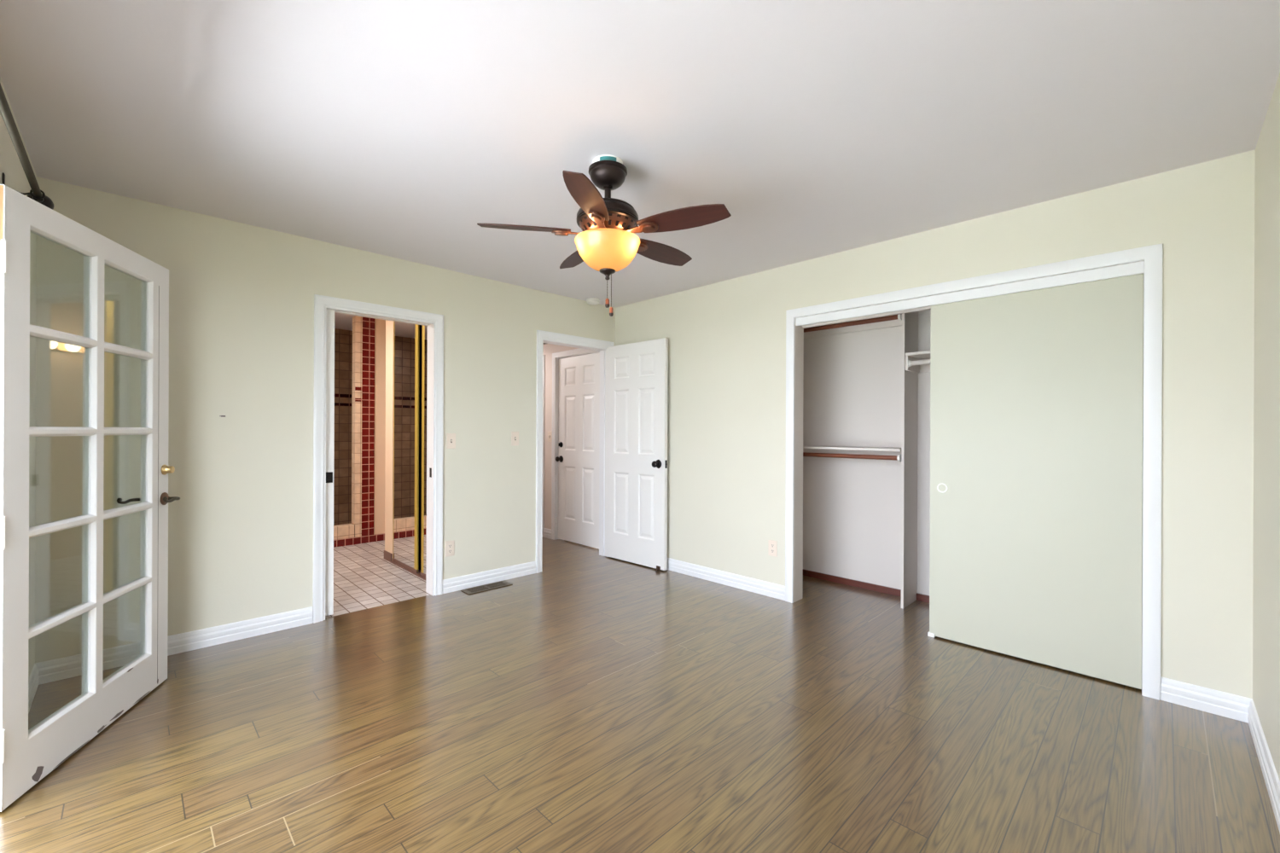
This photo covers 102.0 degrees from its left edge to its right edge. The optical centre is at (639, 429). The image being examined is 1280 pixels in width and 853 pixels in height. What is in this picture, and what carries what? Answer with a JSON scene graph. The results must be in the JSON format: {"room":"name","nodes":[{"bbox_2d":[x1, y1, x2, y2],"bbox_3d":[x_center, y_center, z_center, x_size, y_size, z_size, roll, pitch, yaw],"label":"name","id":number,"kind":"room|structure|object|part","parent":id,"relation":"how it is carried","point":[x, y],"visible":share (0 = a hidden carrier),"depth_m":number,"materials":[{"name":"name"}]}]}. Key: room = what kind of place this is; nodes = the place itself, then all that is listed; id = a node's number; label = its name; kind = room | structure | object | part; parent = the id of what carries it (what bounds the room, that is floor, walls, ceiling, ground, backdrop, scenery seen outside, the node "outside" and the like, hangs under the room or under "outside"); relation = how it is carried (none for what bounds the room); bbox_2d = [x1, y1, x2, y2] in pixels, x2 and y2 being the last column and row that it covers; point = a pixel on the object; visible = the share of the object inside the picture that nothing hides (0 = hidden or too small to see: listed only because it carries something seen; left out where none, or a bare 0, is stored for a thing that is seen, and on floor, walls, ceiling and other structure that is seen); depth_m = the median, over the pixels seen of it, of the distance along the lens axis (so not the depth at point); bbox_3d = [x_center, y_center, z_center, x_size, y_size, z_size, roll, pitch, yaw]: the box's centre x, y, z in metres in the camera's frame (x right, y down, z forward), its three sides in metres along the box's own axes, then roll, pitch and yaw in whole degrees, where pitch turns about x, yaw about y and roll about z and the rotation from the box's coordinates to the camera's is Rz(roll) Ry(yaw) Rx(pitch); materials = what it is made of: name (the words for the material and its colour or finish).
{"room":"empty bedroom","nodes":[
{"label":"empty bedroom","id":0,"kind":"room"},
{"bbox_2d":[0,77,36,679],"bbox_3d":[-1.511,0.010,0.992,0.120,2.440,4.307,0,0,-45],"label":"wall","id":1,"kind":"structure","parent":0,"point":[15,177],"depth_m":2.36,"materials":[{"name":"paint"}]},
{"bbox_2d":[0,83,53,209],"bbox_3d":[-1.347,-0.851,0.998,0.114,0.092,2.646,0,0,-45],"label":"curtain rod","id":2,"kind":"object","parent":1,"relation":"attached to","point":[35,194],"visible":0.7,"depth_m":1.60,"materials":[{"name":"metal"}]},
{"bbox_2d":[28,664,39,713],"bbox_3d":[-2.509,1.174,2.094,0.014,0.103,1.086,0,0,-45],"label":"baseboard","id":3,"kind":"structure","parent":1,"relation":"attached to","point":[33,678],"depth_m":2.36,"materials":[{"name":"white paint"}]},
{"bbox_2d":[0,184,180,812],"bbox_3d":[-2.191,0.217,2.081,0.185,2.000,0.938,0,0,-17],"label":"door","id":4,"kind":"structure","parent":1,"relation":"in","point":[27,757],"depth_m":2.03,"materials":[{"name":"white paint"}]},
{"bbox_3d":[-2.364,0.326,2.414,0.056,0.034,0.142,0,0,-17],"label":"lever handle","id":5,"kind":"part","parent":4,"relation":"part of","materials":[{"name":"metal"}]},
{"bbox_3d":[-2.241,0.326,2.453,0.056,0.034,0.142,0,0,-17],"label":"lever handle","id":6,"kind":"part","parent":4,"relation":"part of","materials":[{"name":"metal"}]},
{"bbox_2d":[34,176,615,663],"bbox_3d":[-1.617,0.010,3.832,3.959,2.440,0.115,0,0,-45],"label":"wall","id":7,"kind":"structure","parent":0,"point":[241,295],"depth_m":3.03,"materials":[{"name":"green paint"}]},
{"bbox_2d":[34,561,535,685],"bbox_3d":[-1.898,1.177,3.469,2.815,0.103,0.014,0,0,-45],"label":"baseboard","id":8,"kind":"structure","parent":7,"relation":"attached to","point":[70,666],"depth_m":2.98,"materials":[{"name":"white paint"}]},
{"bbox_2d":[325,308,334,616],"bbox_3d":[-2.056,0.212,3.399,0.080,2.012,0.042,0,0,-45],"label":"door","id":9,"kind":"structure","parent":7,"relation":"in","point":[330,313],"depth_m":3.40,"materials":[{"name":"white paint"}]},
{"bbox_2d":[312,294,443,623],"bbox_3d":[-1.816,0.184,3.627,0.840,2.090,0.137,0,0,-45],"label":"door frame","id":10,"kind":"structure","parent":7,"relation":"attached to","point":[319,300],"depth_m":3.65,"materials":[{"name":"white paint"}]},
{"bbox_2d":[429,467,431,477],"bbox_3d":[-1.565,0.320,3.869,0.002,0.070,0.032,0,0,-45],"label":"strike plate","id":11,"kind":"object","parent":7,"relation":"attached to","point":[430,469],"visible":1,"depth_m":3.87,"materials":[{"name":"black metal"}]},
{"bbox_2d":[445,540,454,557],"bbox_3d":[-1.440,0.900,3.924,0.072,0.116,0.009,0,0,-45],"label":"wall outlet","id":12,"kind":"object","parent":7,"relation":"attached to","point":[450,545],"visible":1,"depth_m":3.92,"materials":[{"name":"beige plastic"}]},
{"bbox_2d":[446,433,455,448],"bbox_3d":[-1.429,0.086,3.925,0.072,0.116,0.017,0,0,-45],"label":"light switch","id":13,"kind":"object","parent":7,"relation":"attached to","point":[450,438],"visible":1,"depth_m":3.92,"materials":[{"name":"beige plastic"}]},
{"bbox_2d":[511,431,518,446],"bbox_3d":[-1.037,0.074,4.312,0.072,0.116,0.017,0,0,-45],"label":"light switch","id":14,"kind":"object","parent":7,"relation":"attached to","point":[514,435],"visible":1,"depth_m":4.31,"materials":[{"name":"beige plastic"}]},
{"bbox_2d":[535,330,614,573],"bbox_3d":[-0.618,0.186,4.809,0.881,2.095,0.137,0,0,-45],"label":"door frame","id":15,"kind":"structure","parent":7,"relation":"attached to","point":[541,334],"depth_m":4.62,"materials":[{"name":"white paint"}]},
{"bbox_2d":[333,328,352,525],"bbox_3d":[-3.991,-0.001,5.974,1.900,2.440,0.100,0,0,-45],"label":"wall","id":16,"kind":"structure","parent":0,"point":[343,338],"depth_m":6.29,"materials":[{"name":"tile"}]},
{"bbox_2d":[334,393,352,406],"bbox_3d":[-3.934,-0.364,5.954,1.650,0.143,0.007,0,0,-45],"label":"tile band","id":17,"kind":"object","parent":16,"relation":"attached to","point":[335,395],"depth_m":6.28,"materials":[{"name":"tile"}]},
{"bbox_2d":[352,319,385,537],"bbox_3d":[-3.541,0.002,5.112,2.430,2.440,0.100,0,0,-45],"label":"wall","id":18,"kind":"structure","parent":0,"point":[380,325],"depth_m":5.71,"materials":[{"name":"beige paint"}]},
{"bbox_2d":[351,315,362,537],"bbox_3d":[-3.054,-0.035,5.586,0.068,2.362,0.110,0,0,-45],"label":"tile edge","id":19,"kind":"structure","parent":18,"relation":"attached to","point":[357,321],"depth_m":5.55,"materials":[{"name":"beige tile"}]},
{"bbox_2d":[354,386,361,401],"bbox_3d":[-3.014,-0.380,5.546,0.068,0.157,0.005,0,0,-45],"label":"tile band","id":20,"kind":"object","parent":19,"relation":"attached to","point":[356,388],"visible":1,"depth_m":5.54,"materials":[{"name":"red tile"}]},
{"bbox_2d":[361,317,374,536],"bbox_3d":[-2.950,-0.035,5.619,0.127,2.362,0.008,0,0,-45],"label":"tile column","id":21,"kind":"structure","parent":18,"relation":"attached to","point":[368,368],"depth_m":5.62,"materials":[{"name":"red tile"}]},
{"bbox_2d":[325,541,430,617],"bbox_3d":[-3.071,1.244,4.666,2.620,0.160,3.264,0,0,-45],"label":"floor","id":22,"kind":"structure","parent":0,"point":[363,578],"depth_m":4.21,"materials":[{"name":"tile"}]},
{"bbox_2d":[333,523,354,540],"bbox_3d":[-3.461,1.117,5.190,1.060,0.210,0.108,0,0,-45],"label":"shower curb","id":23,"kind":"object","parent":22,"relation":"on","point":[340,532],"visible":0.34,"depth_m":5.46,"materials":[{"name":"tile"}]},
{"bbox_2d":[333,533,384,547],"bbox_3d":[-3.485,1.183,5.086,2.380,0.078,0.008,0,0,-45],"label":"baseboard","id":24,"kind":"structure","parent":22,"relation":"on","point":[352,541],"depth_m":5.55,"materials":[{"name":"red tile"}]},
{"bbox_2d":[391,561,425,580],"bbox_3d":[-1.884,1.223,4.416,0.078,0.012,1.083,0,0,-45],"label":"door track","id":25,"kind":"object","parent":22,"relation":"on","point":[418,574],"visible":0.36,"depth_m":4.46,"materials":[{"name":"brown metal"}]},
{"bbox_2d":[392,321,419,573],"bbox_3d":[-2.079,0.062,4.591,0.018,2.308,0.553,0,0,-45],"label":"door","id":26,"kind":"structure","parent":25,"relation":"on","point":[406,335],"depth_m":4.56,"materials":[{"name":"mirror"}]},
{"bbox_3d":[-2.083,1.202,4.591,0.018,0.028,0.553,0,0,-45],"label":"rail","id":27,"kind":"part","parent":26,"relation":"part of","materials":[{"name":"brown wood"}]},
{"bbox_2d":[420,325,427,577],"bbox_3d":[-1.669,0.064,4.176,0.018,2.308,0.427,0,0,-45],"label":"door","id":28,"kind":"structure","parent":25,"relation":"on","point":[423,573],"depth_m":4.29,"materials":[{"name":"mirror"}]},
{"bbox_3d":[-1.668,0.059,4.177,0.016,2.300,0.427,0,0,-45],"label":"gold frame","id":29,"kind":"part","parent":28,"relation":"part of","materials":[{"name":"gold metal"}]},
{"bbox_2d":[423,325,427,574],"bbox_3d":[-1.669,0.051,4.176,0.010,2.276,0.419,0,0,-45],"label":"mirror","id":30,"kind":"object","parent":28,"relation":"on","point":[425,328],"depth_m":4.28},
{"bbox_2d":[384,320,394,558],"bbox_3d":[-2.161,0.007,5.045,0.540,2.440,0.195,0,0,-45],"label":"wall","id":31,"kind":"structure","parent":0,"point":[389,324],"depth_m":4.85,"materials":[{"name":"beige paint"}]},
{"bbox_2d":[384,550,392,563],"bbox_3d":[-2.171,1.187,5.045,0.548,0.080,0.203,0,0,-45],"label":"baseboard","id":32,"kind":"structure","parent":31,"relation":"attached to","point":[388,556],"depth_m":4.84,"materials":[{"name":"brown tile"}]},
{"bbox_2d":[418,325,422,570],"bbox_3d":[-1.683,0.009,4.610,0.470,2.440,1.085,0,0,-45],"label":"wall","id":33,"kind":"structure","parent":0,"point":[421,326],"depth_m":4.51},
{"bbox_2d":[0,0,1279,330],"bbox_3d":[-1.010,-1.258,3.732,4.674,0.100,7.512,0,0,-45],"label":"ceiling","id":34,"kind":"structure","parent":0,"point":[397,129],"depth_m":1.95,"materials":[{"name":"paint"}]},
{"bbox_2d":[586,297,599,304],"bbox_3d":[-0.435,-1.186,4.789,0.128,0.039,0.128,0,0,-45],"label":"smoke detector","id":35,"kind":"object","parent":34,"relation":"attached to","point":[590,300],"visible":1,"depth_m":4.75,"materials":[{"name":"white plastic"}]},
{"bbox_2d":[477,154,731,316],"bbox_3d":[-0.120,-0.858,2.366,1.039,0.692,1.083,0,0,-45],"label":"ceiling fan","id":36,"kind":"object","parent":34,"relation":"hanging from","point":[607,243],"visible":1,"depth_m":2.24,"materials":[{"name":"brown wood"}]},
{"bbox_3d":[-0.505,-0.886,2.274,0.397,0.006,0.133,0,14,-9],"label":"blade","id":37,"kind":"part","parent":36,"relation":"part of","materials":[{"name":"brown wood"}]},
{"bbox_3d":[-0.314,-0.886,2.656,0.133,0.006,0.397,-15,7,-26],"label":"blade","id":38,"kind":"part","parent":36,"relation":"part of","materials":[{"name":"brown wood"}]},
{"bbox_3d":[-0.200,-0.885,1.974,0.133,0.006,0.397,14,2,8],"label":"blade","id":39,"kind":"part","parent":36,"relation":"part of","materials":[{"name":"brown wood"}]},
{"bbox_3d":[-0.146,-0.784,2.333,0.295,0.136,0.295,0,0,-45],"label":"lamp shade","id":40,"kind":"part","parent":36,"relation":"part of","materials":[{"name":"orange glass"}]},
{"bbox_3d":[-0.129,-0.642,2.333,0.004,0.188,0.004,0,0,-45],"label":"pull chain","id":41,"kind":"part","parent":36,"relation":"part of","materials":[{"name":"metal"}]},
{"bbox_3d":[0.109,-0.884,2.592,0.397,0.006,0.133,0,-14,-45],"label":"blade","id":42,"kind":"part","parent":36,"relation":"part of","materials":[{"name":"brown wood"}]},
{"bbox_3d":[0.179,-0.883,2.171,0.397,0.006,0.133,0,-14,27],"label":"blade","id":43,"kind":"part","parent":36,"relation":"part of","materials":[{"name":"brown wood"}]},
{"bbox_2d":[0,536,1279,852],"bbox_3d":[-0.776,1.283,3.483,4.674,0.100,6.812,0,0,-45],"label":"floor","id":44,"kind":"structure","parent":0,"point":[589,702],"depth_m":2.04,"materials":[{"name":"brown wood"}]},
{"bbox_2d":[460,580,512,594],"bbox_3d":[-1.192,1.229,4.036,0.373,0.006,0.140,0,0,-45],"label":"floor vent","id":45,"kind":"object","parent":44,"relation":"in","point":[501,584],"visible":1,"depth_m":4.03,"materials":[{"name":"brown metal"}]},
{"bbox_2d":[901,311,918,609],"bbox_3d":[1.929,0.026,3.704,0.276,2.438,0.018,0,0,-45],"label":"divider","id":46,"kind":"object","parent":44,"relation":"on","point":[910,321],"visible":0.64,"depth_m":3.67,"materials":[{"name":"white paint"}]},
{"bbox_2d":[803,314,901,332],"bbox_3d":[1.449,-0.793,3.995,0.056,0.055,1.070,0,0,-45],"label":"closet rod","id":47,"kind":"object","parent":46,"relation":"attached to","point":[898,317],"visible":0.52,"depth_m":3.83,"materials":[{"name":"brown wood"}]},
{"bbox_2d":[897,314,901,320],"bbox_3d":[1.819,-0.791,3.620,0.056,0.055,0.018,0,0,-45],"label":"socket","id":48,"kind":"object","parent":47,"relation":"attached to","point":[899,316],"depth_m":3.61,"materials":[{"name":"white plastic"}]},
{"bbox_2d":[905,355,919,372],"bbox_3d":[1.943,-0.465,3.689,0.245,0.099,0.018,0,0,-45],"label":"cleat","id":49,"kind":"object","parent":46,"relation":"attached to","point":[916,369],"visible":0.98,"depth_m":3.66,"materials":[{"name":"white paint"}]},
{"bbox_2d":[907,359,930,367],"bbox_3d":[2.392,-0.459,3.067,0.056,0.055,1.495,0,0,-45],"label":"closet rod","id":50,"kind":"object","parent":46,"relation":"attached to","point":[910,363],"visible":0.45,"depth_m":3.55,"materials":[{"name":"white paint"}]},
{"bbox_2d":[907,359,911,367],"bbox_3d":[1.873,-0.461,3.592,0.056,0.055,0.018,0,0,-45],"label":"socket","id":51,"kind":"object","parent":50,"relation":"attached to","point":[909,363],"depth_m":3.58,"materials":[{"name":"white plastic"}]},
{"bbox_3d":[2.392,-0.459,3.067,0.033,0.033,1.485,0,0,-45],"label":"rod","id":52,"kind":"part","parent":50,"relation":"part of","materials":[{"name":"white paint"}]},
{"bbox_2d":[927,631,935,637],"bbox_3d":[1.759,1.232,3.120,0.032,0.024,0.036,0,0,-45],"label":"guide","id":53,"kind":"object","parent":44,"relation":"on","point":[932,635],"visible":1,"depth_m":3.11,"materials":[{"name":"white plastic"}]},
{"bbox_2d":[802,309,930,595],"bbox_3d":[2.213,0.026,3.701,0.120,2.440,2.692,0,0,-45],"label":"wall","id":54,"kind":"structure","parent":0,"point":[852,383],"depth_m":4.09,"materials":[{"name":"white paint"}]},
{"bbox_2d":[804,314,897,328],"bbox_3d":[1.545,-0.872,4.089,0.288,0.020,1.072,0,0,-45],"label":"closet shelf","id":55,"kind":"object","parent":54,"relation":"attached to","point":[897,314],"visible":0.02,"depth_m":4.10,"materials":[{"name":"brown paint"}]},
{"bbox_2d":[802,448,901,455],"bbox_3d":[1.638,0.188,4.185,0.017,0.071,1.072,0,0,-45],"label":"cleat","id":56,"kind":"object","parent":54,"relation":"attached to","point":[810,450],"visible":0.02,"depth_m":4.11,"materials":[{"name":"white paint"}]},
{"bbox_2d":[802,445,901,452],"bbox_3d":[1.537,0.141,4.085,0.298,0.020,1.072,0,0,-45],"label":"closet shelf","id":57,"kind":"object","parent":54,"relation":"attached to","point":[818,447],"visible":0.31,"depth_m":3.88,"materials":[{"name":"white paint"}]},
{"bbox_2d":[803,319,901,338],"bbox_3d":[1.642,-0.820,4.185,0.017,0.080,1.072,0,0,-45],"label":"cleat","id":58,"kind":"object","parent":54,"relation":"attached to","point":[897,322],"visible":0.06,"depth_m":4.11,"materials":[{"name":"white paint"}]},
{"bbox_2d":[802,569,929,603],"bbox_3d":[2.181,1.222,3.632,0.015,0.048,2.632,0,0,-45],"label":"base strip","id":59,"kind":"object","parent":54,"relation":"attached to","point":[921,597],"visible":0.32,"depth_m":4.07,"materials":[{"name":"brown wood"}]},
{"bbox_2d":[905,350,930,359],"bbox_3d":[2.474,-0.523,3.160,0.268,0.020,1.515,0,0,-45],"label":"closet shelf","id":60,"kind":"object","parent":54,"relation":"attached to","point":[919,355],"visible":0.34,"depth_m":3.58,"materials":[{"name":"white paint"}]},
{"bbox_2d":[919,358,930,372],"bbox_3d":[2.564,-0.462,3.249,0.017,0.099,1.516,0,0,-45],"label":"cleat","id":61,"kind":"object","parent":54,"relation":"attached to","point":[925,368],"visible":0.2,"depth_m":3.74,"materials":[{"name":"white paint"}]},
{"bbox_2d":[543,149,1255,698],"bbox_3d":[0.344,0.018,4.582,0.115,2.440,6.572,0,0,-45],"label":"wall","id":62,"kind":"structure","parent":0,"point":[726,369],"depth_m":2.61,"materials":[{"name":"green paint"}]},
{"bbox_2d":[542,354,545,536],"bbox_3d":[-1.403,0.182,6.257,0.018,2.097,0.849,0,0,-45],"label":"door frame","id":63,"kind":"structure","parent":62,"relation":"attached to","point":[544,375],"depth_m":5.95,"materials":[{"name":"white paint"}]},
{"bbox_2d":[543,528,551,539],"bbox_3d":[-1.052,1.181,5.898,0.014,0.103,0.161,0,0,-45],"label":"baseboard","id":64,"kind":"structure","parent":62,"relation":"attached to","point":[547,532],"depth_m":5.89,"materials":[{"name":"white paint"}]},
{"bbox_2d":[547,431,552,442],"bbox_3d":[-1.028,0.079,5.878,0.017,0.116,0.072,0,0,-45],"label":"light switch","id":65,"kind":"object","parent":62,"relation":"attached to","point":[549,433],"visible":1,"depth_m":5.88,"materials":[{"name":"beige plastic"}]},
{"bbox_2d":[551,348,599,540],"bbox_3d":[-0.659,0.185,5.585,0.133,2.097,0.831,0,0,-45],"label":"door frame","id":66,"kind":"structure","parent":62,"relation":"attached to","point":[579,351],"depth_m":5.81,"materials":[{"name":"white paint"}]},
{"bbox_2d":[555,352,599,548],"bbox_3d":[-0.668,0.213,5.543,0.104,2.018,0.756,0,0,-45],"label":"door","id":67,"kind":"structure","parent":62,"relation":"in","point":[578,376],"depth_m":5.54,"materials":[{"name":"white paint"}]},
{"bbox_3d":[-0.903,0.326,5.755,0.069,0.074,0.074,0,0,-45],"label":"knob","id":68,"kind":"part","parent":67,"relation":"part of","materials":[{"name":"black metal"}]},
{"bbox_2d":[605,337,668,570],"bbox_3d":[-0.064,0.217,4.764,0.783,2.035,0.139,0,0,44],"label":"door","id":69,"kind":"structure","parent":62,"relation":"in","point":[636,390],"depth_m":4.74,"materials":[{"name":"white paint"}]},
{"bbox_3d":[0.139,0.300,4.523,0.074,0.074,0.069,0,0,44],"label":"knob","id":70,"kind":"part","parent":69,"relation":"part of","materials":[{"name":"black metal"}]},
{"bbox_2d":[768,540,777,557],"bbox_3d":[0.984,0.879,3.841,0.009,0.116,0.072,0,0,-45],"label":"wall outlet","id":71,"kind":"object","parent":62,"relation":"attached to","point":[772,544],"visible":1,"depth_m":3.84,"materials":[{"name":"beige plastic"}]},
{"bbox_2d":[666,558,1252,723],"bbox_3d":[1.170,1.190,3.647,0.014,0.103,4.072,0,0,-45],"label":"baseboard","id":72,"kind":"structure","parent":62,"relation":"attached to","point":[1233,706],"depth_m":2.36,"materials":[{"name":"white paint"}]},
{"bbox_2d":[795,261,1144,325],"bbox_3d":[1.758,-0.774,3.094,0.018,0.056,1.797,0,0,-45],"label":"closet door track","id":73,"kind":"object","parent":62,"relation":"attached to","point":[1137,268],"visible":0.93,"depth_m":2.90,"materials":[{"name":"white metal"}]},
{"bbox_2d":[785,243,1163,700],"bbox_3d":[1.779,0.190,3.119,0.144,2.108,1.922,0,0,-45],"label":"door frame","id":74,"kind":"structure","parent":62,"relation":"attached to","point":[1152,255],"depth_m":2.51,"materials":[{"name":"white paint"}]},
{"bbox_2d":[929,273,1143,689],"bbox_3d":[2.077,0.235,2.800,0.028,2.002,0.920,0,0,-45],"label":"door","id":75,"kind":"structure","parent":62,"relation":"in","point":[1037,396],"depth_m":2.73,"materials":[{"name":"green paint"}]},
{"bbox_3d":[1.792,0.345,3.071,0.004,0.056,0.056,0,0,-45],"label":"finger pull","id":76,"kind":"part","parent":75,"relation":"part of","materials":[{"name":"white plastic"}]},
{"bbox_2d":[1141,425,1143,660],"bbox_3d":[2.108,0.235,2.828,0.025,2.002,0.918,0,0,-45],"label":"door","id":77,"kind":"structure","parent":62,"relation":"in","point":[1143,426],"depth_m":2.49,"materials":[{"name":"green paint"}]},
{"bbox_2d":[1252,72,1279,780],"bbox_3d":[1.623,0.024,1.143,4.554,2.440,0.120,0,0,-45],"label":"wall","id":78,"kind":"structure","parent":0,"point":[1266,378],"depth_m":1.91,"materials":[{"name":"paint"}]},
{"bbox_2d":[1247,700,1279,832],"bbox_3d":[1.270,1.191,0.895,3.710,0.103,0.014,0,0,-45],"label":"baseboard","id":79,"kind":"structure","parent":78,"relation":"attached to","point":[1271,780],"depth_m":1.84,"materials":[{"name":"white paint"}]},
{"bbox_3d":[1.034,0.021,4.387,0.595,2.440,0.060,0,0,-45],"label":"wall","id":80,"kind":"structure","parent":0,"visible":0},
{"bbox_2d":[802,452,901,462],"bbox_3d":[1.445,0.197,3.995,0.056,0.055,1.070,0,0,-45],"label":"closet rod","id":81,"kind":"object","parent":80,"relation":"attached to","point":[898,458],"visible":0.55,"depth_m":3.83,"materials":[{"name":"brown wood"}]},
{"bbox_2d":[896,453,901,462],"bbox_3d":[1.815,0.199,3.620,0.056,0.055,0.018,0,0,-45],"label":"socket","id":82,"kind":"object","parent":81,"relation":"attached to","point":[898,457],"depth_m":3.61,"materials":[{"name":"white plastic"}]}
]}

